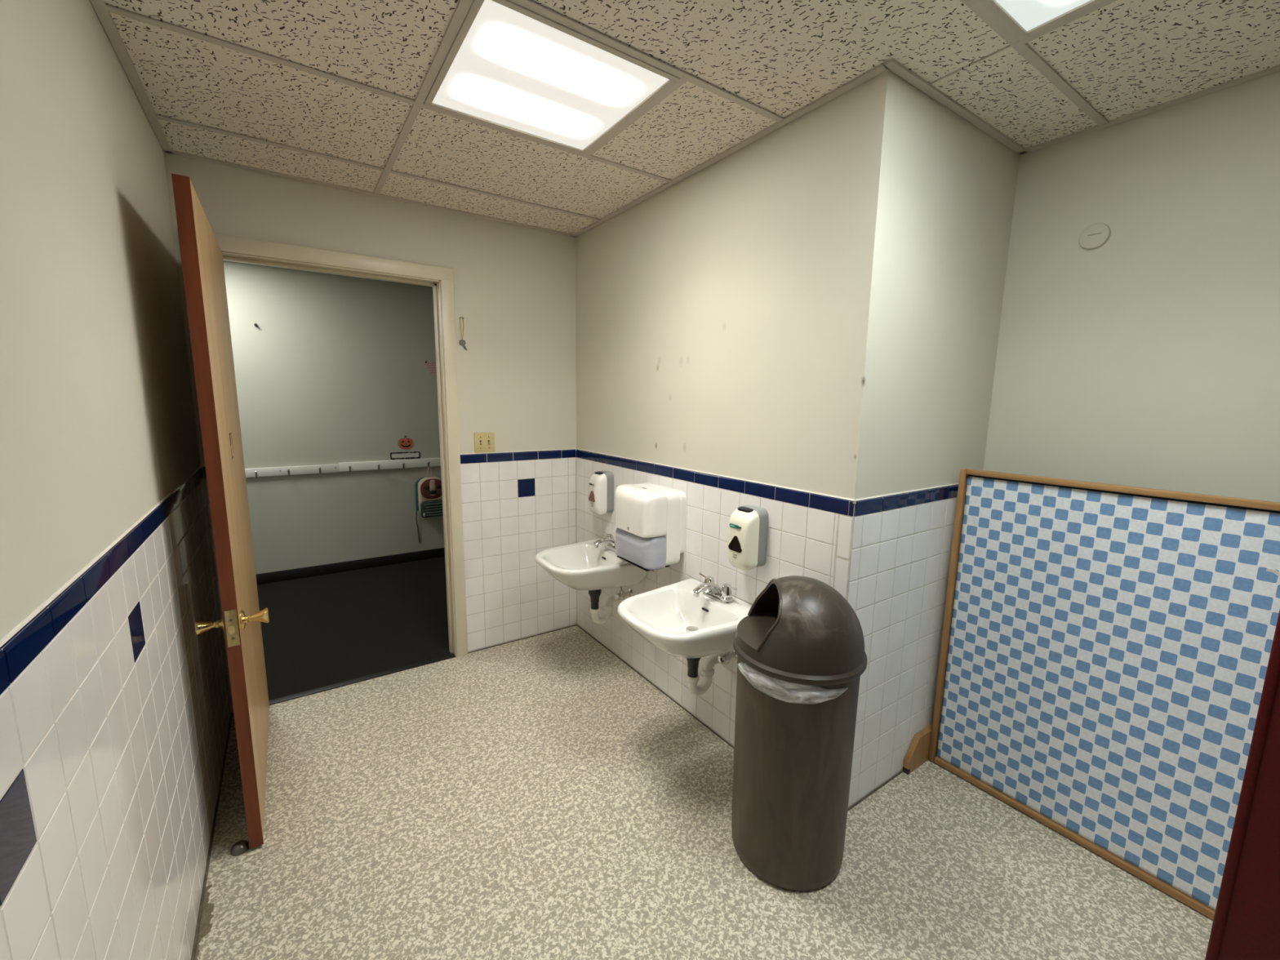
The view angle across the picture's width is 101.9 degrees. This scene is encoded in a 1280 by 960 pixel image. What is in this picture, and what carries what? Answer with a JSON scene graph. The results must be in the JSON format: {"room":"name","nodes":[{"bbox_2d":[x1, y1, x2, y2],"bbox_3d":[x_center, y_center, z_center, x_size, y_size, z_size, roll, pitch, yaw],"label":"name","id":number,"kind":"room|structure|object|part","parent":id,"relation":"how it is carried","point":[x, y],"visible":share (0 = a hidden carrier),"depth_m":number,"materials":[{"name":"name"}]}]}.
{"room":"public restroom","nodes":[
{"label":"public restroom","id":0,"kind":"room"},
{"bbox_2d":[0,0,231,959],"bbox_3d":[-0.614,0.163,0.290,0.106,2.482,4.600,-5,11,-34],"label":"wall","id":1,"kind":"structure","parent":0,"point":[115,713],"depth_m":0.98,"materials":[{"name":"beige paint"}]},
{"bbox_2d":[191,712,232,959],"bbox_3d":[-0.586,1.385,0.510,0.010,0.010,4.600,-5,11,-34],"label":"trim","id":2,"kind":"structure","parent":1,"relation":"attached to","point":[196,936],"depth_m":1.66,"materials":[{"name":"grey"}]},
{"bbox_2d":[222,260,444,574],"bbox_3d":[-2.517,-0.465,4.162,4.800,2.482,0.100,-5,11,-34],"label":"wall","id":3,"kind":"structure","parent":0,"point":[331,370],"depth_m":4.14,"materials":[{"name":"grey paint"}]},
{"bbox_2d":[244,464,339,477],"bbox_3d":[-3.009,-0.038,3.792,1.412,0.069,0.066,-5,11,-34],"label":"rail","id":4,"kind":"object","parent":3,"relation":"attached to","point":[323,468],"visible":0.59,"depth_m":4.02,"materials":[{"name":"metal"}]},
{"bbox_2d":[255,547,444,584],"bbox_3d":[-2.504,0.727,4.303,4.800,0.085,0.006,-5,11,-34],"label":"baseboard","id":5,"kind":"structure","parent":3,"relation":"attached to","point":[304,572],"depth_m":4.33,"materials":[{"name":"black rubber"}]},
{"bbox_2d":[338,457,440,471],"bbox_3d":[-1.705,-0.162,4.669,1.738,0.079,0.066,-5,11,-34],"label":"rail","id":6,"kind":"object","parent":3,"relation":"attached to","point":[414,463],"visible":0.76,"depth_m":4.40,"materials":[{"name":"metal"}]},
{"bbox_2d":[414,466,443,542],"bbox_3d":[-1.845,0.219,4.588,0.242,0.678,0.140,-5,11,-34],"label":"backpack","id":7,"kind":"object","parent":6,"relation":"hanging from","point":[428,496],"visible":0.9,"depth_m":4.53,"materials":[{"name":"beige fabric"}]},
{"bbox_3d":[-1.815,0.079,4.544,0.200,0.180,0.016,-5,11,-34],"label":"panel","id":8,"kind":"part","parent":7,"relation":"part of","materials":[{"name":"red fabric"}]},
{"bbox_2d":[390,450,420,459],"bbox_3d":[-2.023,-0.213,4.481,0.242,0.068,0.003,-5,11,-34],"label":"name card","id":9,"kind":"object","parent":3,"relation":"attached to","point":[397,455],"visible":1,"depth_m":4.48,"materials":[{"name":"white paper"}]},
{"bbox_2d":[398,435,413,449],"bbox_3d":[-2.015,-0.323,4.468,0.121,0.122,0.003,-5,11,-34],"label":"cutout","id":10,"kind":"object","parent":3,"relation":"attached to","point":[405,443],"visible":1,"depth_m":4.47,"materials":[{"name":"orange paper"}]},
{"bbox_2d":[423,360,436,377],"bbox_3d":[-1.786,-0.966,4.519,0.176,0.151,0.004,-5,11,-34],"label":"card","id":11,"kind":"object","parent":3,"relation":"attached to","point":[429,365],"visible":0.77,"depth_m":4.50,"materials":[{"name":"pink paper"}]},
{"bbox_2d":[163,151,577,713],"bbox_3d":[-1.202,-0.221,2.712,1.888,2.482,0.120,-5,11,-34],"label":"wall","id":12,"kind":"structure","parent":0,"point":[514,286],"depth_m":2.89,"materials":[{"name":"beige paint"}]},
{"bbox_2d":[171,173,269,848],"bbox_3d":[-1.488,0.127,1.905,0.179,2.010,0.958,-5,11,-34],"label":"door","id":13,"kind":"structure","parent":12,"relation":"in","point":[202,256],"depth_m":1.61,"materials":[{"name":"brown wood"}]},
{"bbox_3d":[-1.306,0.443,1.582,0.072,0.062,0.062,-5,11,-34],"label":"knob","id":14,"kind":"part","parent":13,"relation":"part of","materials":[{"name":"gold metal"}]},
{"bbox_3d":[-1.225,0.445,1.560,0.029,0.114,0.003,-5,11,-34],"label":"latch plate","id":15,"kind":"part","parent":13,"relation":"part of","materials":[{"name":"gold metal"}]},
{"bbox_3d":[-1.218,0.435,1.642,0.072,0.062,0.062,-5,11,-34],"label":"knob","id":16,"kind":"part","parent":13,"relation":"part of","materials":[{"name":"gold metal"}]},
{"bbox_2d":[213,233,467,656],"bbox_3d":[-1.446,-0.011,2.579,1.053,2.102,0.148,-5,11,-34],"label":"trim","id":17,"kind":"structure","parent":12,"relation":"attached to","point":[233,249],"depth_m":2.69,"materials":[{"name":"wood"}]},
{"bbox_2d":[269,653,455,705],"bbox_3d":[-1.433,1.031,2.697,0.918,0.006,0.042,-5,11,-34],"label":"threshold","id":18,"kind":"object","parent":12,"relation":"attached to","point":[302,694],"depth_m":2.68,"materials":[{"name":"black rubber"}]},
{"bbox_2d":[474,431,494,453],"bbox_3d":[-0.858,-0.207,2.875,0.113,0.112,0.017,-5,11,-34],"label":"light switch","id":19,"kind":"object","parent":12,"relation":"attached to","point":[484,442],"visible":1,"depth_m":2.88,"materials":[{"name":"beige plastic"}]},
{"bbox_2d":[467,624,576,653],"bbox_3d":[-0.699,0.968,3.180,0.700,0.008,0.008,-5,11,-34],"label":"trim","id":20,"kind":"structure","parent":12,"relation":"attached to","point":[575,624],"depth_m":3.16,"materials":[{"name":"grey"}]},
{"bbox_3d":[-0.934,-0.846,2.715,0.020,0.006,0.021,-5,11,-34],"label":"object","id":21,"kind":"object","parent":12,"relation":"attached to","visible":0},
{"bbox_2d":[458,316,466,350],"bbox_3d":[-0.931,-0.769,2.729,0.041,0.170,0.010,-5,11,-34],"label":"key","id":22,"kind":"object","parent":21,"relation":"hanging from","point":[462,342],"visible":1,"depth_m":2.73,"materials":[{"name":"metal"}]},
{"bbox_3d":[-0.933,-0.794,2.722,0.022,0.118,0.007,-5,11,-34],"label":"cord","id":23,"kind":"part","parent":22,"relation":"part of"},
{"bbox_2d":[89,0,1279,237],"bbox_3d":[0.540,-1.127,0.883,2.858,0.123,4.820,-5,11,-34],"label":"ceiling","id":24,"kind":"structure","parent":0,"point":[330,93],"depth_m":1.50,"materials":[{"name":"tile"}]},
{"bbox_2d":[423,0,679,154],"bbox_3d":[-0.288,-1.215,1.584,0.583,0.062,0.583,-5,11,-34],"label":"ceiling light","id":25,"kind":"object","parent":24,"relation":"attached to","point":[509,66],"visible":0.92,"depth_m":1.53,"materials":[{"name":"plastic"}]},
{"bbox_2d":[978,0,1105,40],"bbox_3d":[0.901,-1.097,0.929,0.583,0.062,0.583,-5,11,-34],"label":"ceiling light","id":26,"kind":"object","parent":24,"relation":"attached to","point":[1024,19],"visible":1,"depth_m":1.24,"materials":[{"name":"plastic"}]},
{"bbox_2d":[194,556,1213,959],"bbox_3d":[-0.663,1.260,1.640,4.800,0.100,6.765,-5,11,-34],"label":"floor","id":27,"kind":"structure","parent":0,"point":[535,797],"depth_m":1.73,"materials":[{"name":"plastic"}]},
{"bbox_2d":[230,840,249,856],"bbox_3d":[-1.291,1.181,1.676,0.050,0.027,0.048,-5,11,-34],"label":"door stop","id":28,"kind":"object","parent":27,"relation":"on","point":[241,846],"visible":0.88,"depth_m":1.66,"materials":[{"name":"metal"}]},
{"bbox_2d":[731,575,866,891],"bbox_3d":[0.489,0.757,1.656,0.399,0.920,0.398,-5,11,-34],"label":"trash can","id":29,"kind":"object","parent":27,"relation":"on","point":[799,647],"visible":1,"depth_m":1.51,"materials":[{"name":"brown plastic"}]},
{"bbox_2d":[902,468,1279,919],"bbox_3d":[1.613,0.652,1.477,0.346,1.213,1.472,-5,11,-34],"label":"divider","id":30,"kind":"object","parent":27,"relation":"on","point":[1104,655],"visible":0.93,"depth_m":1.64,"materials":[{"name":"blue fabric"}]},
{"bbox_3d":[1.220,0.555,2.051,0.042,1.209,0.021,-5,11,-34],"label":"post","id":31,"kind":"part","parent":30,"relation":"part of","materials":[{"name":"brown wood"}]},
{"bbox_3d":[1.606,1.236,1.569,0.041,0.022,1.382,-5,11,-34],"label":"frame rail","id":32,"kind":"part","parent":30,"relation":"part of","materials":[{"name":"brown wood"}]},
{"bbox_3d":[1.622,0.061,1.386,0.041,0.018,1.382,-5,11,-34],"label":"frame rail","id":33,"kind":"part","parent":30,"relation":"part of","materials":[{"name":"brown wood"}]},
{"bbox_2d":[1204,609,1279,959],"bbox_3d":[1.355,0.423,0.527,0.044,1.950,0.935,-5,11,-34],"label":"partition","id":34,"kind":"structure","parent":27,"relation":"on","point":[1246,925],"depth_m":0.92,"materials":[{"name":"red metal"}]},
{"bbox_3d":[1.321,0.350,0.568,0.025,1.480,0.791,-5,11,-34],"label":"panel","id":35,"kind":"part","parent":34,"relation":"part of","materials":[{"name":"red metal"}]},
{"bbox_2d":[1266,568,1279,577],"bbox_3d":[1.077,0.166,0.876,0.003,0.029,0.029,-5,11,-34],"label":"strap","id":36,"kind":"object","parent":34,"relation":"attached to","point":[1270,570],"visible":1,"depth_m":0.88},
{"bbox_2d":[575,69,906,746],"bbox_3d":[0.151,-0.167,2.483,0.100,2.482,2.030,-5,11,-34],"label":"wall","id":37,"kind":"structure","parent":0,"point":[731,320],"depth_m":1.98,"materials":[{"name":"beige paint"}]},
{"bbox_2d":[534,531,648,624],"bbox_3d":[-0.279,0.546,2.696,0.482,0.472,0.498,-5,11,-34],"label":"sink","id":38,"kind":"object","parent":37,"relation":"attached to","point":[593,566],"visible":0.85,"depth_m":2.70,"materials":[{"name":"white ceramic"}]},
{"bbox_2d":[534,538,648,590],"bbox_3d":[-0.278,0.463,2.683,0.482,0.155,0.498,-5,11,-34],"label":"basin","id":39,"kind":"object","parent":38,"relation":"in","point":[581,566],"depth_m":2.59,"materials":[{"name":"white ceramic"}]},
{"bbox_2d":[593,531,615,552],"bbox_3d":[-0.174,0.339,2.746,0.153,0.075,0.222,-5,11,-34],"label":"faucet","id":40,"kind":"object","parent":38,"relation":"on","point":[609,546],"depth_m":2.75,"materials":[{"name":"silver metal"}]},
{"bbox_3d":[-0.122,0.614,2.748,0.018,0.034,0.036,-5,11,-34],"label":"valve handle","id":41,"kind":"part","parent":38,"relation":"part of","materials":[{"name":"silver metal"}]},
{"bbox_2d":[588,471,613,515],"bbox_3d":[-0.222,0.072,2.884,0.107,0.236,0.120,-5,11,-34],"label":"soap dispenser","id":42,"kind":"object","parent":37,"relation":"attached to","point":[601,485],"visible":1,"depth_m":2.84,"materials":[{"name":"grey plastic"}]},
{"bbox_2d":[614,483,686,572],"bbox_3d":[0.031,0.225,2.440,0.206,0.382,0.322,-5,11,-34],"label":"paper towel dispenser","id":43,"kind":"object","parent":37,"relation":"attached to","point":[650,518],"visible":1,"depth_m":2.33,"materials":[{"name":"white plastic"}]},
{"bbox_3d":[-0.012,0.309,2.424,0.095,0.149,0.314,-5,11,-34],"label":"window panel","id":44,"kind":"part","parent":43,"relation":"part of","materials":[{"name":"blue plastic"}]},
{"bbox_3d":[0.104,0.179,2.483,0.030,0.294,0.322,-5,11,-34],"label":"plate","id":45,"kind":"part","parent":43,"relation":"part of","materials":[{"name":"white plastic"}]},
{"bbox_2d":[576,624,733,748],"bbox_3d":[0.126,1.070,2.596,0.008,0.008,1.910,-5,11,-34],"label":"trim","id":46,"kind":"structure","parent":37,"relation":"attached to","point":[643,677],"depth_m":2.61,"materials":[{"name":"grey"}]},
{"bbox_2d":[617,573,751,695],"bbox_3d":[0.172,0.654,2.040,0.482,0.472,0.498,-5,11,-34],"label":"sink","id":47,"kind":"object","parent":37,"relation":"attached to","point":[692,620],"visible":0.96,"depth_m":2.07,"materials":[{"name":"white ceramic"}]},
{"bbox_2d":[617,578,751,658],"bbox_3d":[0.173,0.571,2.027,0.482,0.155,0.498,-5,11,-34],"label":"basin","id":48,"kind":"object","parent":47,"relation":"in","point":[680,624],"depth_m":2.05,"materials":[{"name":"white ceramic"}]},
{"bbox_2d":[692,573,737,604],"bbox_3d":[0.277,0.447,2.091,0.153,0.075,0.222,-5,11,-34],"label":"faucet","id":49,"kind":"object","parent":47,"relation":"on","point":[707,593],"depth_m":2.08,"materials":[{"name":"silver metal"}]},
{"bbox_3d":[0.329,0.722,2.093,0.018,0.034,0.036,-5,11,-34],"label":"valve handle","id":50,"kind":"part","parent":47,"relation":"part of","materials":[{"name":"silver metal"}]},
{"bbox_2d":[727,505,768,570],"bbox_3d":[0.401,0.222,1.978,0.107,0.236,0.120,-5,11,-34],"label":"soap dispenser","id":51,"kind":"object","parent":37,"relation":"attached to","point":[748,524],"visible":1,"depth_m":1.94,"materials":[{"name":"grey plastic"}]},
{"bbox_2d":[845,81,1019,808],"bbox_3d":[1.020,-0.067,1.914,0.888,2.482,0.100,-5,11,-34],"label":"wall","id":52,"kind":"structure","parent":0,"point":[957,184],"depth_m":1.84,"materials":[{"name":"beige paint"}]},
{"bbox_2d":[847,770,902,811],"bbox_3d":[1.029,1.166,2.062,0.882,0.008,0.008,-5,11,-34],"label":"trim","id":53,"kind":"structure","parent":52,"relation":"attached to","point":[900,771],"depth_m":1.97,"materials":[{"name":"grey"}]},
{"bbox_2d":[982,71,1279,511],"bbox_3d":[2.178,0.078,1.088,0.100,2.482,2.790,-5,11,-34],"label":"wall","id":54,"kind":"structure","parent":0,"point":[1148,357],"depth_m":1.69,"materials":[{"name":"beige paint"}]},
{"bbox_2d":[1079,222,1111,249],"bbox_3d":[1.562,-0.839,1.786,0.016,0.084,0.084,-5,11,-34],"label":"cover plate","id":55,"kind":"object","parent":54,"relation":"attached to","point":[1095,236],"visible":1,"depth_m":1.78,"materials":[{"name":"white plastic"}]}
]}

